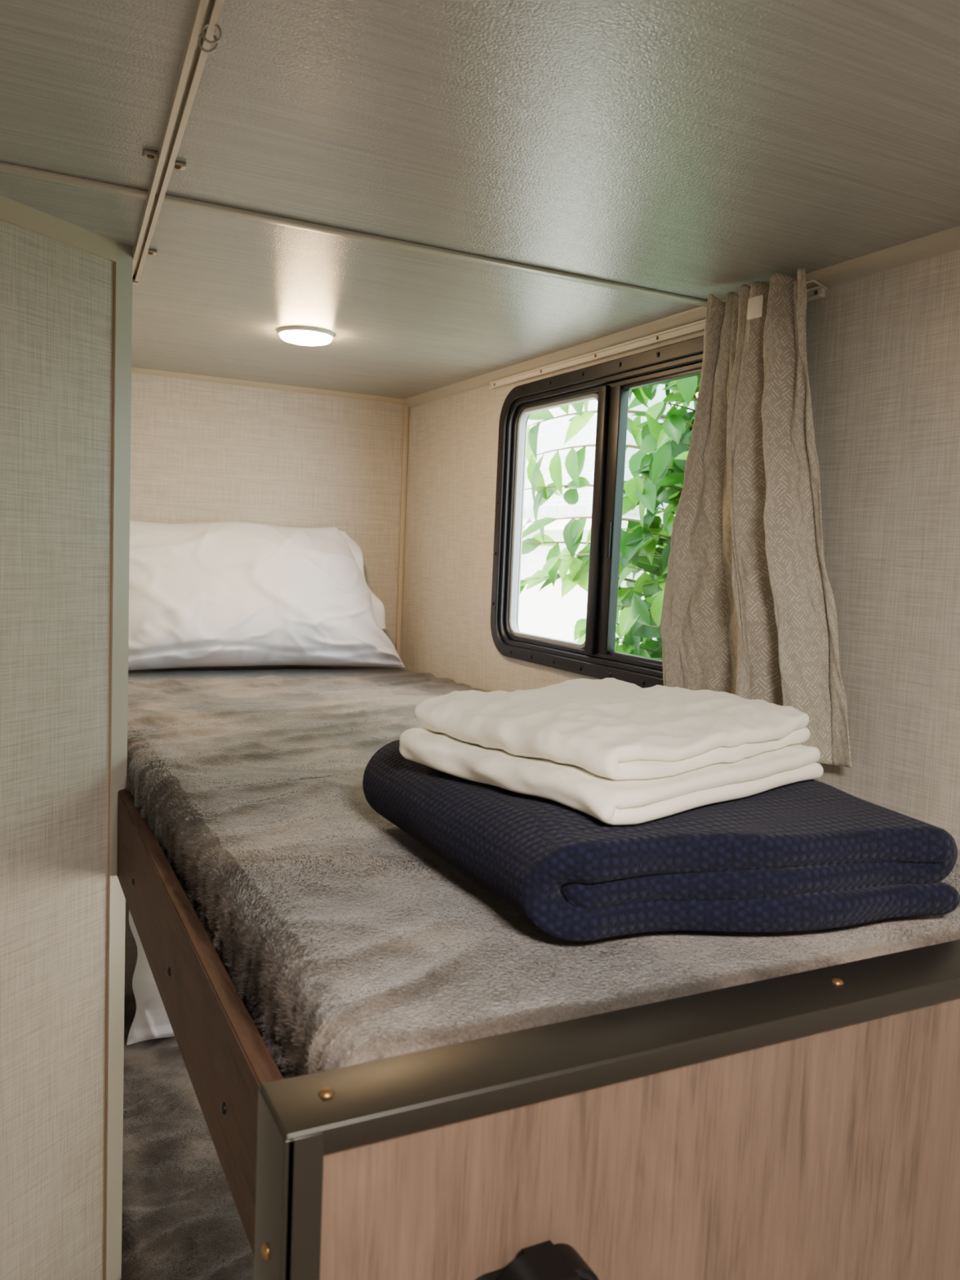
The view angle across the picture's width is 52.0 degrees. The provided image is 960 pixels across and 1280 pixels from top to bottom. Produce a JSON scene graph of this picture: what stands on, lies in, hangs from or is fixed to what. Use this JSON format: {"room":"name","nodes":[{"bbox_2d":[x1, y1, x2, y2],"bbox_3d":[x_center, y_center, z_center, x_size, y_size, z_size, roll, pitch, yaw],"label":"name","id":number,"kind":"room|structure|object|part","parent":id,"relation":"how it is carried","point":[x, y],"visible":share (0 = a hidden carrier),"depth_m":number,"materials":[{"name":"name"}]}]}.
{"room":"camper van interior","nodes":[
{"label":"camper van interior","id":0,"kind":"room"},
{"bbox_2d":[0,220,113,1279],"bbox_3d":[-0.809,0.480,0.658,0.030,1.860,1.470,5,6,25],"label":"wall partition","id":1,"kind":"structure","parent":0,"point":[56,297],"depth_m":1.19,"materials":[{"name":"grey fabric"}]},
{"bbox_2d":[0,195,116,262],"bbox_3d":[-0.759,-0.432,0.557,0.006,0.024,1.443,5,6,25],"label":"trim","id":2,"kind":"structure","parent":1,"relation":"attached to","point":[13,212],"depth_m":1.12,"materials":[{"name":"beige wood"}]},
{"bbox_2d":[103,262,115,1279],"bbox_3d":[-0.488,0.437,1.289,0.002,1.860,0.002,5,6,25],"label":"trim","id":3,"kind":"structure","parent":1,"relation":"attached to","point":[114,263],"depth_m":1.26,"materials":[{"name":"brown"}]},
{"bbox_2d":[105,242,133,1279],"bbox_3d":[-0.497,0.435,1.309,0.038,1.860,0.027,5,6,25],"label":"trim","id":4,"kind":"structure","parent":1,"relation":"attached to","point":[124,263],"depth_m":1.27,"materials":[{"name":"beige plastic"}]},
{"bbox_2d":[124,373,404,995],"bbox_3d":[-1.064,0.344,2.062,1.961,1.860,0.050,0,6,-27],"label":"wall","id":5,"kind":"structure","parent":0,"point":[202,451],"depth_m":2.25,"materials":[{"name":"fabric"}]},
{"bbox_2d":[131,367,404,404],"bbox_3d":[-0.525,-0.574,2.200,0.791,0.011,0.008,0,6,-27],"label":"trim","id":6,"kind":"structure","parent":5,"relation":"attached to","point":[134,370],"depth_m":2.22,"materials":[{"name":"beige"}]},
{"bbox_2d":[395,404,409,658],"bbox_3d":[-0.216,0.351,2.457,0.012,1.849,0.012,0,6,-27],"label":"trim","id":7,"kind":"structure","parent":5,"relation":"attached to","point":[406,409],"depth_m":2.40,"materials":[{"name":"beige wood"}]},
{"bbox_2d":[0,0,959,399],"bbox_3d":[-0.237,-0.430,0.368,2.011,0.050,3.650,0,6,-27],"label":"ceiling","id":8,"kind":"structure","parent":0,"point":[696,148],"depth_m":0.89,"materials":[{"name":"plastic"}]},
{"bbox_2d":[132,0,224,284],"bbox_3d":[-0.280,-0.441,0.885,0.040,0.024,1.012,0,5,-22],"label":"ceiling track","id":9,"kind":"object","parent":8,"relation":"attached to","point":[206,14],"visible":0.9,"depth_m":0.82,"materials":[{"name":"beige metal"}]},
{"bbox_2d":[277,325,333,346],"bbox_3d":[-0.296,-0.514,1.674,0.094,0.018,0.094,0,6,-27],"label":"recessed light","id":10,"kind":"object","parent":8,"relation":"in","point":[297,335],"visible":1,"depth_m":1.65,"materials":[{"name":"white plastic"}]},
{"bbox_2d":[0,161,707,306],"bbox_3d":[-0.523,-0.465,0.942,1.917,0.005,0.018,0,6,-27],"label":"trim","id":11,"kind":"structure","parent":8,"relation":"attached to","point":[5,167],"depth_m":1.12,"materials":[{"name":"beige plastic"}]},
{"bbox_2d":[518,399,597,642],"bbox_3d":[3.290,-0.701,6.654,4.120,5.100,17.000,0,6,-27],"label":"sky","id":12,"kind":"structure","parent":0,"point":[544,612],"depth_m":8.24,"materials":[{"name":"white"}]},
{"bbox_2d":[400,249,959,849],"bbox_3d":[0.602,0.519,0.897,0.040,1.860,3.550,0,6,-27],"label":"wall","id":13,"kind":"structure","parent":0,"point":[883,348],"depth_m":1.15,"materials":[{"name":"fabric"}]},
{"bbox_2d":[490,335,703,688],"bbox_3d":[0.217,-0.196,1.630,0.042,0.520,0.766,0,6,-27],"label":"window","id":14,"kind":"structure","parent":13,"relation":"in","point":[646,400],"depth_m":1.61,"materials":[{"name":"black metal"}]},
{"bbox_3d":[0.293,-0.180,1.490,0.018,0.448,0.358,0,6,-27],"label":"sliding sash","id":15,"kind":"part","parent":14,"relation":"part of","materials":[{"name":"black metal"}]},
{"bbox_3d":[0.305,-0.178,1.474,0.001,0.444,0.342,0,6,-27],"label":"sliding pane","id":16,"kind":"part","parent":14,"relation":"part of","materials":[{"name":"clear glass"}]},
{"bbox_2d":[488,285,825,389],"bbox_3d":[0.221,-0.469,1.591,0.010,0.013,0.880,0,6,-27],"label":"track","id":17,"kind":"object","parent":13,"relation":"attached to","point":[817,292],"visible":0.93,"depth_m":1.58,"materials":[{"name":"beige plastic"}]},
{"bbox_2d":[660,267,852,768],"bbox_3d":[0.352,-0.154,1.235,0.086,0.583,0.302,0,6,-25],"label":"curtain","id":18,"kind":"object","parent":17,"relation":"hanging from","point":[748,608],"visible":0.88,"depth_m":1.23,"materials":[{"name":"fabric"}]},
{"bbox_2d":[404,225,959,408],"bbox_3d":[0.618,-0.397,0.803,0.013,0.020,3.550,0,6,-27],"label":"trim","id":19,"kind":"structure","parent":13,"relation":"attached to","point":[947,241],"depth_m":1.40,"materials":[{"name":"beige plastic"}]},
{"bbox_3d":[-0.318,1.471,0.537,2.011,0.050,3.650,0,6,-27],"label":"floor","id":20,"kind":"structure","parent":0,"visible":0},
{"bbox_2d":[116,788,959,1279],"bbox_3d":[-0.172,0.752,1.500,0.794,1.223,1.804,0,6,-27],"label":"frame","id":21,"kind":"object","parent":20,"relation":"on","point":[804,1125],"visible":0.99,"depth_m":0.60,"materials":[{"name":"brown wood"}]},
{"bbox_3d":[-0.121,0.841,0.548,0.020,1.218,0.051,0,6,-27],"label":"corner post trim","id":22,"kind":"part","parent":21,"relation":"part of","materials":[{"name":"brown metal"}]},
{"bbox_2d":[475,1240,599,1279],"bbox_3d":[0.030,0.374,0.530,0.074,0.084,0.034,0,6,-27],"label":"bracket","id":23,"kind":"object","parent":21,"relation":"attached to","point":[544,1260],"visible":1,"depth_m":0.53,"materials":[{"name":"black plastic"}]},
{"bbox_3d":[0.023,0.379,0.543,0.074,0.072,0.006,0,6,-27],"label":"plate","id":24,"kind":"part","parent":23,"relation":"part of","materials":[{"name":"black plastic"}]},
{"bbox_2d":[124,666,959,1079],"bbox_3d":[-0.142,0.177,1.477,0.760,0.093,1.746,0,6,-27],"label":"mattress","id":25,"kind":"object","parent":21,"relation":"on","point":[344,940],"visible":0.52,"depth_m":0.79,"materials":[{"name":"fabric"}]},
{"bbox_2d":[128,520,404,670],"bbox_3d":[-0.482,-0.096,2.146,0.684,0.319,0.229,0,6,-27],"label":"pillow","id":26,"kind":"object","parent":25,"relation":"on","point":[211,593],"visible":0.84,"depth_m":2.07,"materials":[{"name":"white fabric"}]},
{"bbox_2d":[362,739,959,942],"bbox_3d":[0.136,0.161,0.901,0.369,0.086,0.421,0,6,-27],"label":"blanket","id":27,"kind":"object","parent":25,"relation":"on","point":[810,855],"visible":0.62,"depth_m":0.75,"materials":[{"name":"blue fabric"}]},
{"bbox_2d":[399,727,823,825],"bbox_3d":[0.118,0.103,0.900,0.293,0.038,0.268,-2,7,-42],"label":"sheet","id":28,"kind":"object","parent":27,"relation":"on","point":[610,801],"visible":0.44,"depth_m":0.79,"materials":[{"name":"white fabric"}]},
{"bbox_2d":[413,677,809,780],"bbox_3d":[0.122,0.073,0.907,0.280,0.043,0.250,-2,7,-42],"label":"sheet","id":29,"kind":"object","parent":28,"relation":"on","point":[612,728],"visible":1,"depth_m":0.85,"materials":[{"name":"white fabric"}]},
{"bbox_3d":[0.249,0.240,0.669,0.790,0.015,0.050,0,6,-27],"label":"edge trim","id":30,"kind":"part","parent":21,"relation":"part of","materials":[{"name":"brown metal"}]},
{"bbox_3d":[0.225,0.841,0.724,0.786,1.217,0.044,0,6,-27],"label":"footboard panel","id":31,"kind":"part","parent":21,"relation":"part of","materials":[{"name":"brown wood"}]},
{"bbox_3d":[-0.186,1.171,1.568,0.759,0.376,1.753,0,6,-27],"label":"bunk","id":32,"kind":"object","parent":20,"relation":"on","visible":0},
{"bbox_2d":[120,993,254,1279],"bbox_3d":[-0.182,0.914,1.543,0.773,0.131,1.747,0,6,-27],"label":"mattress","id":33,"kind":"object","parent":32,"relation":"on","point":[181,1220],"visible":0.3,"depth_m":1.54,"materials":[{"name":"fur"}]},
{"bbox_2d":[126,909,174,1044],"bbox_3d":[-0.437,0.635,2.114,0.626,0.315,0.337,0,6,-27],"label":"pillow","id":34,"kind":"object","parent":33,"relation":"on","point":[151,1020],"visible":0.15,"depth_m":1.94,"materials":[{"name":"white fabric"}]},
{"label":"outside","id":35,"kind":"structure","parent":0,"visible":0},
{"bbox_3d":[1.230,2.014,4.223,22.000,0.050,22.000,0,6,-27],"label":"ground","id":36,"kind":"structure","parent":35,"visible":0},
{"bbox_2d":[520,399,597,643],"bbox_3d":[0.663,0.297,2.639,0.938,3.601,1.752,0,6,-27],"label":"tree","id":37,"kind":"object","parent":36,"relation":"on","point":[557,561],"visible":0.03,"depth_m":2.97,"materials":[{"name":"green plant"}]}
]}

